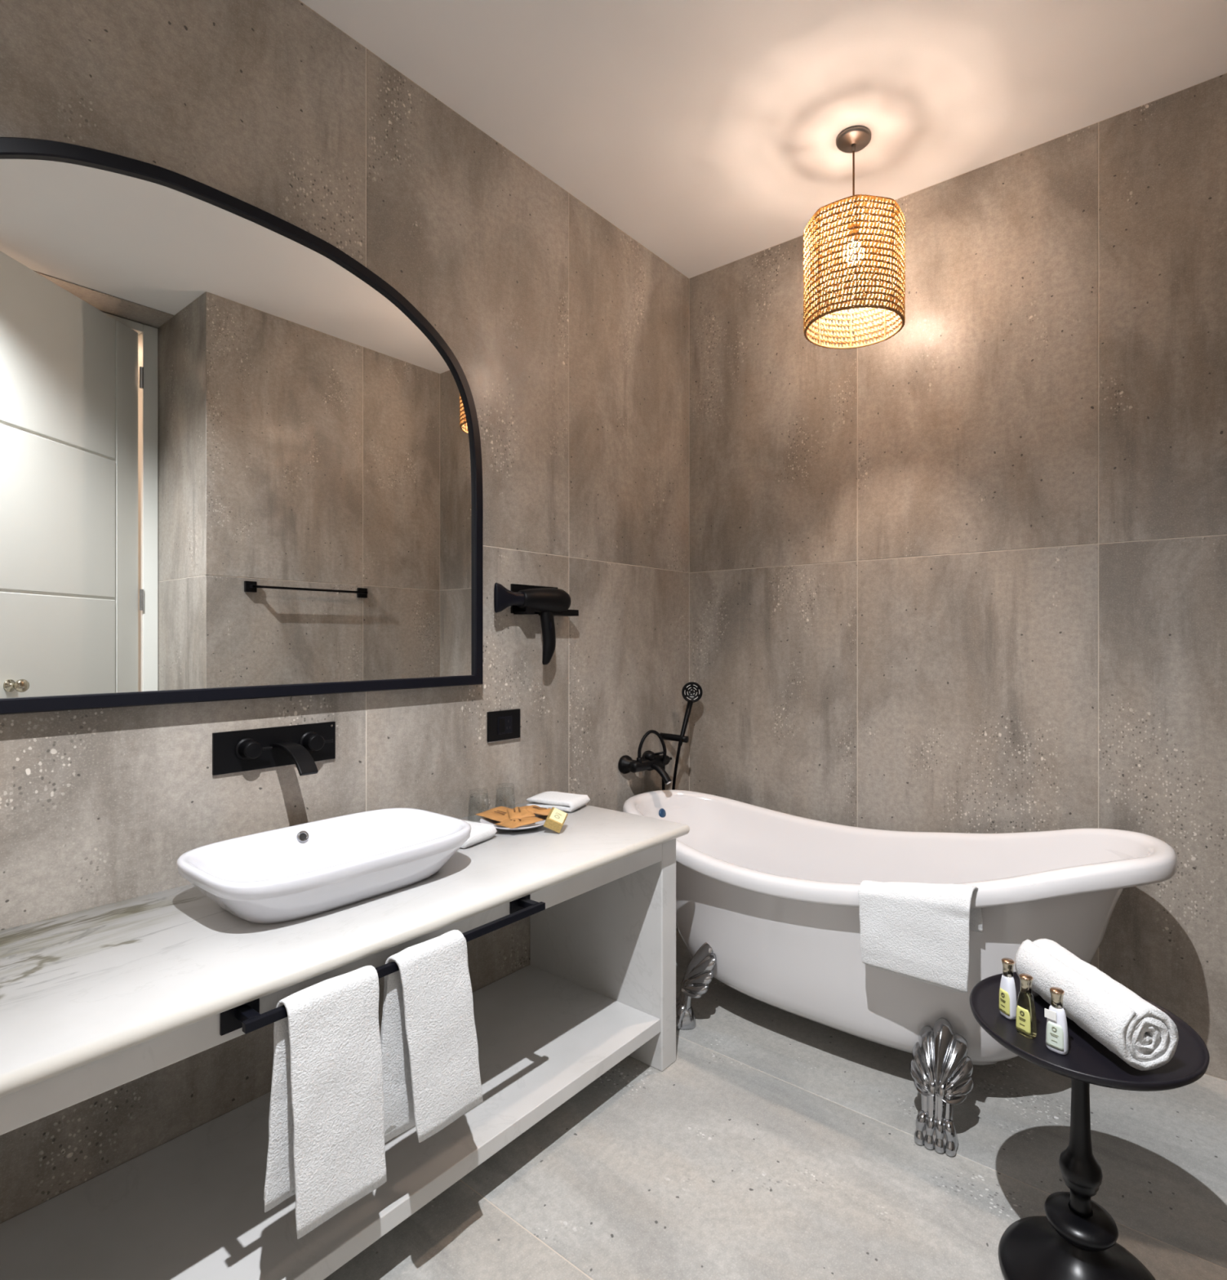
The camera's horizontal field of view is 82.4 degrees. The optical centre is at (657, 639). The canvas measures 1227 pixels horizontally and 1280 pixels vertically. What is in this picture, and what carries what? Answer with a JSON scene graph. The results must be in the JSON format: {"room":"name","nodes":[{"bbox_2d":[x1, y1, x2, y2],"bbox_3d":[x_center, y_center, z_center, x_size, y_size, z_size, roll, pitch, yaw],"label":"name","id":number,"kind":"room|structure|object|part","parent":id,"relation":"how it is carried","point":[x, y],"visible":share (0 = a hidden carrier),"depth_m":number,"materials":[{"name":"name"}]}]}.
{"room":"bathroom","nodes":[
{"label":"bathroom","id":0,"kind":"room"},
{"bbox_2d":[0,0,688,1223],"bbox_3d":[-1.041,-0.159,1.796,0.150,3.104,3.700,0,0,37],"label":"wall","id":1,"kind":"structure","parent":0,"point":[568,336],"depth_m":2.01,"materials":[{"name":"tile"}]},
{"bbox_2d":[0,137,483,714],"bbox_3d":[-0.987,-0.452,1.704,0.045,1.190,1.361,0,0,37],"label":"wall mirror","id":2,"kind":"object","parent":1,"relation":"attached to","point":[237,461],"visible":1,"depth_m":1.61,"materials":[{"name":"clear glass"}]},
{"bbox_2d":[212,721,335,776],"bbox_3d":[-0.897,0.272,1.721,0.169,0.102,0.296,0,0,37],"label":"tap","id":3,"kind":"object","parent":1,"relation":"attached to","point":[301,745],"visible":1,"depth_m":1.73,"materials":[{"name":"black metal"}]},
{"bbox_3d":[-0.988,0.267,1.696,0.043,0.054,0.054,0,0,37],"label":"handle","id":4,"kind":"part","parent":3,"relation":"part of","materials":[{"name":"black metal"}]},
{"bbox_3d":[-0.966,0.267,1.708,0.008,0.008,0.045,0,0,40],"label":"lever","id":5,"kind":"part","parent":3,"relation":"part of","materials":[{"name":"black metal"}]},
{"bbox_3d":[-0.895,0.291,1.720,0.164,0.066,0.042,0,0,37],"label":"spout","id":6,"kind":"part","parent":3,"relation":"part of","materials":[{"name":"black metal"}]},
{"bbox_3d":[-0.895,0.267,1.817,0.043,0.054,0.054,0,0,37],"label":"handle","id":7,"kind":"part","parent":3,"relation":"part of","materials":[{"name":"black metal"}]},
{"bbox_3d":[-0.873,0.267,1.829,0.008,0.008,0.045,0,0,40],"label":"lever","id":8,"kind":"part","parent":3,"relation":"part of","materials":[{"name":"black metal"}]},
{"bbox_2d":[487,708,520,742],"bbox_3d":[-0.515,0.288,2.349,0.012,0.101,0.138,0,0,37],"label":"wall socket","id":9,"kind":"object","parent":1,"relation":"attached to","point":[502,725],"visible":1,"depth_m":2.34,"materials":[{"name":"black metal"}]},
{"bbox_2d":[511,583,578,616],"bbox_3d":[-0.393,-0.137,2.455,0.075,0.104,0.255,0,0,37],"label":"holder","id":10,"kind":"object","parent":1,"relation":"attached to","point":[515,610],"visible":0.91,"depth_m":2.41,"materials":[{"name":"black metal"}]},
{"bbox_2d":[493,582,570,664],"bbox_3d":[-0.426,-0.049,2.385,0.092,0.271,0.324,0,0,37],"label":"hair dryer","id":11,"kind":"object","parent":10,"relation":"hanging from","point":[545,601],"visible":0.98,"depth_m":2.40,"materials":[{"name":"black plastic"}]},
{"bbox_3d":[-0.384,-0.014,2.433,0.048,0.202,0.058,0,0,37],"label":"handle","id":12,"kind":"part","parent":11,"relation":"part of","materials":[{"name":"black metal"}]},
{"bbox_3d":[-0.431,-0.139,2.460,0.009,0.100,0.215,0,0,37],"label":"plate","id":13,"kind":"part","parent":10,"relation":"part of","materials":[{"name":"black metal"}]},
{"bbox_2d":[617,733,688,784],"bbox_3d":[0.007,0.494,2.895,0.180,0.178,0.325,0,0,37],"label":"mixer","id":14,"kind":"object","parent":1,"relation":"attached to","point":[649,761],"visible":0.98,"depth_m":2.83,"materials":[{"name":"black metal"}]},
{"bbox_3d":[-0.020,0.477,2.855,0.083,0.043,0.050,0,0,32],"label":"lever handle","id":15,"kind":"part","parent":14,"relation":"part of","materials":[{"name":"black metal"}]},
{"bbox_2d":[637,729,680,790],"bbox_3d":[0.022,0.623,2.925,0.089,0.513,0.318,0,0,25],"label":"shower hose","id":16,"kind":"object","parent":14,"relation":"attached to","point":[650,731],"visible":0.66,"depth_m":2.88,"materials":[{"name":"black metal"}]},
{"bbox_3d":[0.013,0.542,2.834,0.096,0.081,0.032,0,0,37],"label":"spout","id":17,"kind":"part","parent":14,"relation":"part of","materials":[{"name":"black metal"}]},
{"bbox_2d":[678,681,702,746],"bbox_3d":[0.127,0.321,3.042,0.130,0.271,0.063,0,0,-36],"label":"shower","id":18,"kind":"object","parent":14,"relation":"on","point":[691,691],"visible":1,"depth_m":3.05,"materials":[{"name":"black metal"}]},
{"bbox_2d":[299,0,1226,278],"bbox_3d":[-0.052,-1.721,1.114,2.490,0.120,3.820,0,0,37],"label":"ceiling","id":19,"kind":"structure","parent":0,"point":[705,132],"depth_m":2.10,"materials":[{"name":"paint"}]},
{"bbox_2d":[802,125,905,349],"bbox_3d":[0.648,-1.343,2.317,0.323,0.635,0.323,0,0,-15],"label":"pendant lamp","id":20,"kind":"object","parent":19,"relation":"hanging from","point":[854,139],"visible":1,"depth_m":2.22,"materials":[{"name":"beige wicker"}]},
{"bbox_3d":[0.648,-1.370,2.316,0.202,0.007,0.203,0,0,37],"label":"row cord","id":21,"kind":"part","parent":20,"relation":"part of","materials":[{"name":"wicker"}]},
{"bbox_3d":[0.647,-1.051,2.317,0.321,0.011,0.321,0,0,37],"label":"row cord","id":22,"kind":"part","parent":20,"relation":"part of","materials":[{"name":"wicker"}]},
{"bbox_3d":[0.648,-1.482,2.317,0.006,0.278,0.006,0,0,37],"label":"cord","id":23,"kind":"part","parent":20,"relation":"part of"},
{"bbox_3d":[0.648,-1.370,2.317,0.106,0.007,0.106,0,0,37],"label":"row cord","id":24,"kind":"part","parent":20,"relation":"part of","materials":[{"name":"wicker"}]},
{"bbox_3d":[0.648,-1.071,2.317,0.320,0.011,0.320,0,0,37],"label":"row cord","id":25,"kind":"part","parent":20,"relation":"part of","materials":[{"name":"wicker"}]},
{"bbox_3d":[0.648,-1.280,2.317,0.068,0.073,0.068,0,0,37],"label":"bulb","id":26,"kind":"part","parent":20,"relation":"part of","materials":[{"name":"white glass"}]},
{"bbox_3d":[0.648,-1.200,2.317,0.315,0.349,0.315,0,0,37],"label":"wire frame","id":27,"kind":"part","parent":20,"relation":"part of","materials":[{"name":"wicker"}]},
{"bbox_3d":[0.648,-1.370,2.316,0.252,0.007,0.253,0,0,37],"label":"row cord","id":28,"kind":"part","parent":20,"relation":"part of","materials":[{"name":"wicker"}]},
{"bbox_3d":[0.648,-1.370,2.317,0.152,0.007,0.153,0,0,37],"label":"row cord","id":29,"kind":"part","parent":20,"relation":"part of","materials":[{"name":"wicker"}]},
{"bbox_3d":[0.648,-1.370,2.317,0.125,0.007,0.126,0,0,37],"label":"row cord","id":30,"kind":"part","parent":20,"relation":"part of","materials":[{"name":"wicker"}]},
{"bbox_3d":[0.648,-1.293,2.317,0.313,0.011,0.313,0,0,37],"label":"row cord","id":31,"kind":"part","parent":20,"relation":"part of","materials":[{"name":"wicker"}]},
{"bbox_3d":[0.648,-1.273,2.317,0.314,0.011,0.314,0,0,37],"label":"row cord","id":32,"kind":"part","parent":20,"relation":"part of","materials":[{"name":"wicker"}]},
{"bbox_3d":[0.648,-1.253,2.317,0.315,0.011,0.315,0,0,37],"label":"row cord","id":33,"kind":"part","parent":20,"relation":"part of","materials":[{"name":"wicker"}]},
{"bbox_3d":[0.648,-1.232,2.317,0.315,0.011,0.316,0,0,37],"label":"row cord","id":34,"kind":"part","parent":20,"relation":"part of","materials":[{"name":"wicker"}]},
{"bbox_3d":[0.648,-1.212,2.317,0.316,0.012,0.316,0,0,37],"label":"row cord","id":35,"kind":"part","parent":20,"relation":"part of","materials":[{"name":"wicker"}]},
{"bbox_3d":[0.648,-1.192,2.317,0.316,0.012,0.316,0,0,37],"label":"row cord","id":36,"kind":"part","parent":20,"relation":"part of","materials":[{"name":"wicker"}]},
{"bbox_3d":[0.648,-1.172,2.317,0.317,0.011,0.316,0,0,37],"label":"row cord","id":37,"kind":"part","parent":20,"relation":"part of","materials":[{"name":"wicker"}]},
{"bbox_3d":[0.648,-1.370,2.316,0.298,0.007,0.300,0,0,37],"label":"row cord","id":38,"kind":"part","parent":20,"relation":"part of","materials":[{"name":"wicker"}]},
{"bbox_3d":[0.648,-1.354,2.316,0.312,0.011,0.312,0,0,37],"label":"row cord","id":39,"kind":"part","parent":20,"relation":"part of","materials":[{"name":"wicker"}]},
{"bbox_3d":[0.648,-1.333,2.317,0.312,0.011,0.312,0,0,37],"label":"row cord","id":40,"kind":"part","parent":20,"relation":"part of","materials":[{"name":"wicker"}]},
{"bbox_3d":[0.648,-1.313,2.317,0.313,0.011,0.313,0,0,37],"label":"row cord","id":41,"kind":"part","parent":20,"relation":"part of","materials":[{"name":"wicker"}]},
{"bbox_3d":[0.648,-1.152,2.317,0.318,0.011,0.317,0,0,37],"label":"row cord","id":42,"kind":"part","parent":20,"relation":"part of","materials":[{"name":"wicker"}]},
{"bbox_3d":[0.648,-1.132,2.317,0.318,0.012,0.318,0,0,37],"label":"row cord","id":43,"kind":"part","parent":20,"relation":"part of","materials":[{"name":"wicker"}]},
{"bbox_3d":[0.648,-1.111,2.317,0.319,0.011,0.319,0,0,37],"label":"row cord","id":44,"kind":"part","parent":20,"relation":"part of","materials":[{"name":"wicker"}]},
{"bbox_3d":[0.648,-1.091,2.317,0.320,0.011,0.319,0,0,37],"label":"row cord","id":45,"kind":"part","parent":20,"relation":"part of","materials":[{"name":"wicker"}]},
{"bbox_3d":[0.647,-1.031,2.317,0.321,0.011,0.322,0,0,37],"label":"row cord","id":46,"kind":"part","parent":20,"relation":"part of","materials":[{"name":"wicker"}]},
{"bbox_2d":[323,927,1226,1279],"bbox_3d":[0.102,1.353,0.983,2.954,0.120,3.900,0,0,37],"label":"floor","id":47,"kind":"structure","parent":0,"point":[775,1144],"depth_m":1.69,"materials":[{"name":"tile"}]},
{"bbox_2d":[0,838,675,1279],"bbox_3d":[-0.735,0.945,1.592,0.581,0.697,1.848,0,0,37],"label":"vanity unit","id":48,"kind":"object","parent":47,"relation":"on","point":[597,990],"visible":0.56,"depth_m":1.53,"materials":[{"name":"stone"}]},
{"bbox_2d":[0,964,660,1279],"bbox_3d":[-0.738,1.155,1.592,0.575,0.040,1.705,0,0,37],"label":"shelf","id":49,"kind":"object","parent":48,"relation":"attached to","point":[190,1206],"depth_m":1.47,"materials":[{"name":"stone"}]},
{"bbox_2d":[0,801,689,1097],"bbox_3d":[-0.722,0.581,1.577,0.622,0.030,1.900,0,0,37],"label":"countertop","id":50,"kind":"structure","parent":48,"relation":"on","point":[79,988],"depth_m":1.30,"materials":[{"name":"stone"}]},
{"bbox_2d":[176,808,471,924],"bbox_3d":[-0.740,0.512,1.609,0.396,0.108,0.576,0,0,37],"label":"vessel basin","id":51,"kind":"object","parent":50,"relation":"on","point":[306,869],"visible":1,"depth_m":1.58,"materials":[{"name":"white ceramic"}]},
{"bbox_2d":[466,788,488,821],"bbox_3d":[-0.566,0.520,2.211,0.069,0.090,0.069,0,0,37],"label":"glass tumbler","id":52,"kind":"object","parent":50,"relation":"on","point":[475,788],"visible":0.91,"depth_m":2.21,"materials":[{"name":"clear glass"}]},
{"bbox_2d":[460,820,497,848],"bbox_3d":[-0.572,0.546,1.978,0.200,0.040,0.130,0,0,25],"label":"towel","id":53,"kind":"object","parent":50,"relation":"on","point":[480,832],"visible":0.29,"depth_m":1.95,"materials":[{"name":"white fabric"}]},
{"bbox_2d":[494,782,515,806],"bbox_3d":[-0.501,0.520,2.296,0.069,0.090,0.069,0,0,37],"label":"glass tumbler","id":54,"kind":"object","parent":50,"relation":"on","point":[504,783],"visible":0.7,"depth_m":2.30,"materials":[{"name":"clear glass"}]},
{"bbox_2d":[480,813,547,831],"bbox_3d":[-0.425,0.554,2.124,0.224,0.023,0.224,0,0,37],"label":"plate","id":55,"kind":"object","parent":50,"relation":"on","point":[483,820],"visible":0.41,"depth_m":2.10,"materials":[{"name":"white ceramic"}]},
{"bbox_2d":[494,817,543,828],"bbox_3d":[-0.411,0.539,2.076,0.105,0.023,0.110,0,0,-41],"label":"sachet","id":56,"kind":"object","parent":55,"relation":"on","point":[515,822],"visible":0.94,"depth_m":2.05,"materials":[{"name":"brown paper"}]},
{"bbox_2d":[475,806,511,822],"bbox_3d":[-0.468,0.538,2.150,0.134,0.021,0.120,0,0,27],"label":"sachet","id":57,"kind":"object","parent":56,"relation":"on","point":[500,814],"visible":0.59,"depth_m":2.13,"materials":[{"name":"brown paper"}]},
{"bbox_2d":[506,805,535,819],"bbox_3d":[-0.417,0.525,2.133,0.075,0.023,0.100,0,0,-17],"label":"sachet","id":58,"kind":"object","parent":56,"relation":"on","point":[520,812],"visible":0.94,"depth_m":2.11,"materials":[{"name":"brown paper"}]},
{"bbox_2d":[526,804,551,815],"bbox_3d":[-0.365,0.531,2.166,0.106,0.035,0.080,0,0,-2],"label":"sachet","id":59,"kind":"object","parent":55,"relation":"on","point":[536,810],"visible":0.66,"depth_m":2.14,"materials":[{"name":"brown paper"}]},
{"bbox_2d":[543,807,568,832],"bbox_3d":[-0.301,0.533,2.068,0.058,0.060,0.083,0,0,4],"label":"soap box","id":60,"kind":"object","parent":50,"relation":"on","point":[556,818],"visible":1,"depth_m":2.04,"materials":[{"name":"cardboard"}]},
{"bbox_2d":[526,791,590,812],"bbox_3d":[-0.332,0.546,2.362,0.180,0.039,0.126,0,0,21],"label":"towel","id":61,"kind":"object","parent":50,"relation":"on","point":[566,802],"visible":0.94,"depth_m":2.32,"materials":[{"name":"white fabric"}]},
{"bbox_2d":[219,893,545,1035],"bbox_3d":[-0.484,0.621,1.385,0.070,0.048,0.668,0,0,37],"label":"towel rail","id":62,"kind":"object","parent":48,"relation":"attached to","point":[247,1016],"visible":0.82,"depth_m":1.18,"materials":[{"name":"black metal"}]},
{"bbox_3d":[-0.694,0.621,1.163,0.006,0.048,0.059,0,0,37],"label":"mount plate","id":63,"kind":"part","parent":62,"relation":"part of","materials":[{"name":"black metal"}]},
{"bbox_2d":[263,965,386,1239],"bbox_3d":[-0.571,0.788,1.213,0.072,0.387,0.187,0,0,37],"label":"hand towel","id":64,"kind":"object","parent":62,"relation":"hanging from","point":[326,1148],"visible":0.99,"depth_m":1.19,"materials":[{"name":"white fabric"}]},
{"bbox_2d":[380,929,483,1143],"bbox_3d":[-0.443,0.776,1.379,0.072,0.364,0.211,0,0,37],"label":"hand towel","id":65,"kind":"object","parent":62,"relation":"hanging from","point":[429,1048],"visible":0.98,"depth_m":1.35,"materials":[{"name":"white fabric"}]},
{"bbox_3d":[-0.324,0.621,1.646,0.006,0.048,0.059,0,0,37],"label":"mount plate","id":66,"kind":"part","parent":62,"relation":"part of","materials":[{"name":"black metal"}]},
{"bbox_3d":[-0.195,0.945,2.296,0.581,0.697,0.073,0,0,37],"label":"panel","id":67,"kind":"part","parent":48,"relation":"part of","materials":[{"name":"wood"}]},
{"bbox_2d":[622,789,1177,1156],"bbox_3d":[0.609,0.915,2.304,1.769,0.756,0.793,0,0,35],"label":"bathtub","id":68,"kind":"object","parent":47,"relation":"on","point":[767,908],"visible":0.78,"depth_m":2.10,"materials":[{"name":"white ceramic"}]},
{"bbox_2d":[857,880,982,993],"bbox_3d":[0.687,0.751,1.852,0.300,0.263,0.114,0,0,37],"label":"bath towel","id":69,"kind":"object","parent":68,"relation":"hanging from","point":[920,931],"visible":0.98,"depth_m":1.80,"materials":[{"name":"white fabric"}]},
{"bbox_2d":[969,971,1209,1279],"bbox_3d":[0.844,1.026,1.397,0.405,0.535,0.405,0,0,37],"label":"pedestal table","id":70,"kind":"object","parent":47,"relation":"on","point":[1077,1237],"visible":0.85,"depth_m":1.37,"materials":[{"name":"black paint"}]},
{"bbox_2d":[998,957,1017,1019],"bbox_3d":[0.713,0.709,1.426,0.026,0.114,0.037,0,0,-15],"label":"toiletry bottle","id":71,"kind":"object","parent":70,"relation":"on","point":[1007,992],"visible":0.98,"depth_m":1.42,"materials":[{"name":"white plastic"}]},
{"bbox_2d":[1000,992,1005,1012],"bbox_3d":[0.702,0.736,1.423,0.002,0.036,0.014,0,0,-14],"label":"print","id":72,"kind":"object","parent":71,"relation":"attached to","point":[1002,995],"depth_m":1.42},
{"bbox_2d":[1015,973,1036,1038],"bbox_3d":[0.715,0.709,1.359,0.026,0.114,0.037,0,0,-29],"label":"toiletry bottle","id":73,"kind":"object","parent":70,"relation":"on","point":[1025,1019],"visible":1,"depth_m":1.35,"materials":[{"name":"yellow plastic"}]},
{"bbox_2d":[1018,1010,1025,1031],"bbox_3d":[0.705,0.736,1.353,0.002,0.036,0.014,0,0,-28],"label":"print","id":74,"kind":"object","parent":73,"relation":"attached to","point":[1020,1011],"depth_m":1.35},
{"bbox_2d":[1044,986,1068,1054],"bbox_3d":[0.745,0.709,1.306,0.026,0.114,0.037,0,0,-39],"label":"toiletry bottle","id":75,"kind":"object","parent":70,"relation":"on","point":[1056,1029],"visible":1,"depth_m":1.30,"materials":[{"name":"white plastic"}]},
{"bbox_2d":[1049,1026,1057,1047],"bbox_3d":[0.736,0.736,1.298,0.002,0.036,0.014,0,0,-38],"label":"print","id":76,"kind":"object","parent":75,"relation":"attached to","point":[1053,1029],"depth_m":1.30,"materials":[{"name":"grey paper"}]},
{"bbox_2d":[969,971,1209,1091],"bbox_3d":[0.844,0.769,1.397,0.405,0.022,0.405,0,0,37],"label":"table top","id":77,"kind":"object","parent":70,"relation":"on","point":[1087,1060],"depth_m":1.30,"materials":[{"name":"black paint"}]},
{"bbox_2d":[1014,938,1178,1070],"bbox_3d":[0.847,0.705,1.376,0.122,0.113,0.300,0,0,-6],"label":"rolled towel","id":78,"kind":"object","parent":70,"relation":"on","point":[1131,1028],"visible":0.95,"depth_m":1.29,"materials":[{"name":"white fabric"}]},
{"bbox_2d":[688,72,1226,1080],"bbox_3d":[0.969,-0.159,2.680,2.265,3.104,0.150,0,0,37],"label":"wall","id":79,"kind":"structure","parent":0,"point":[964,569],"depth_m":2.42,"materials":[{"name":"tile"}]}
]}

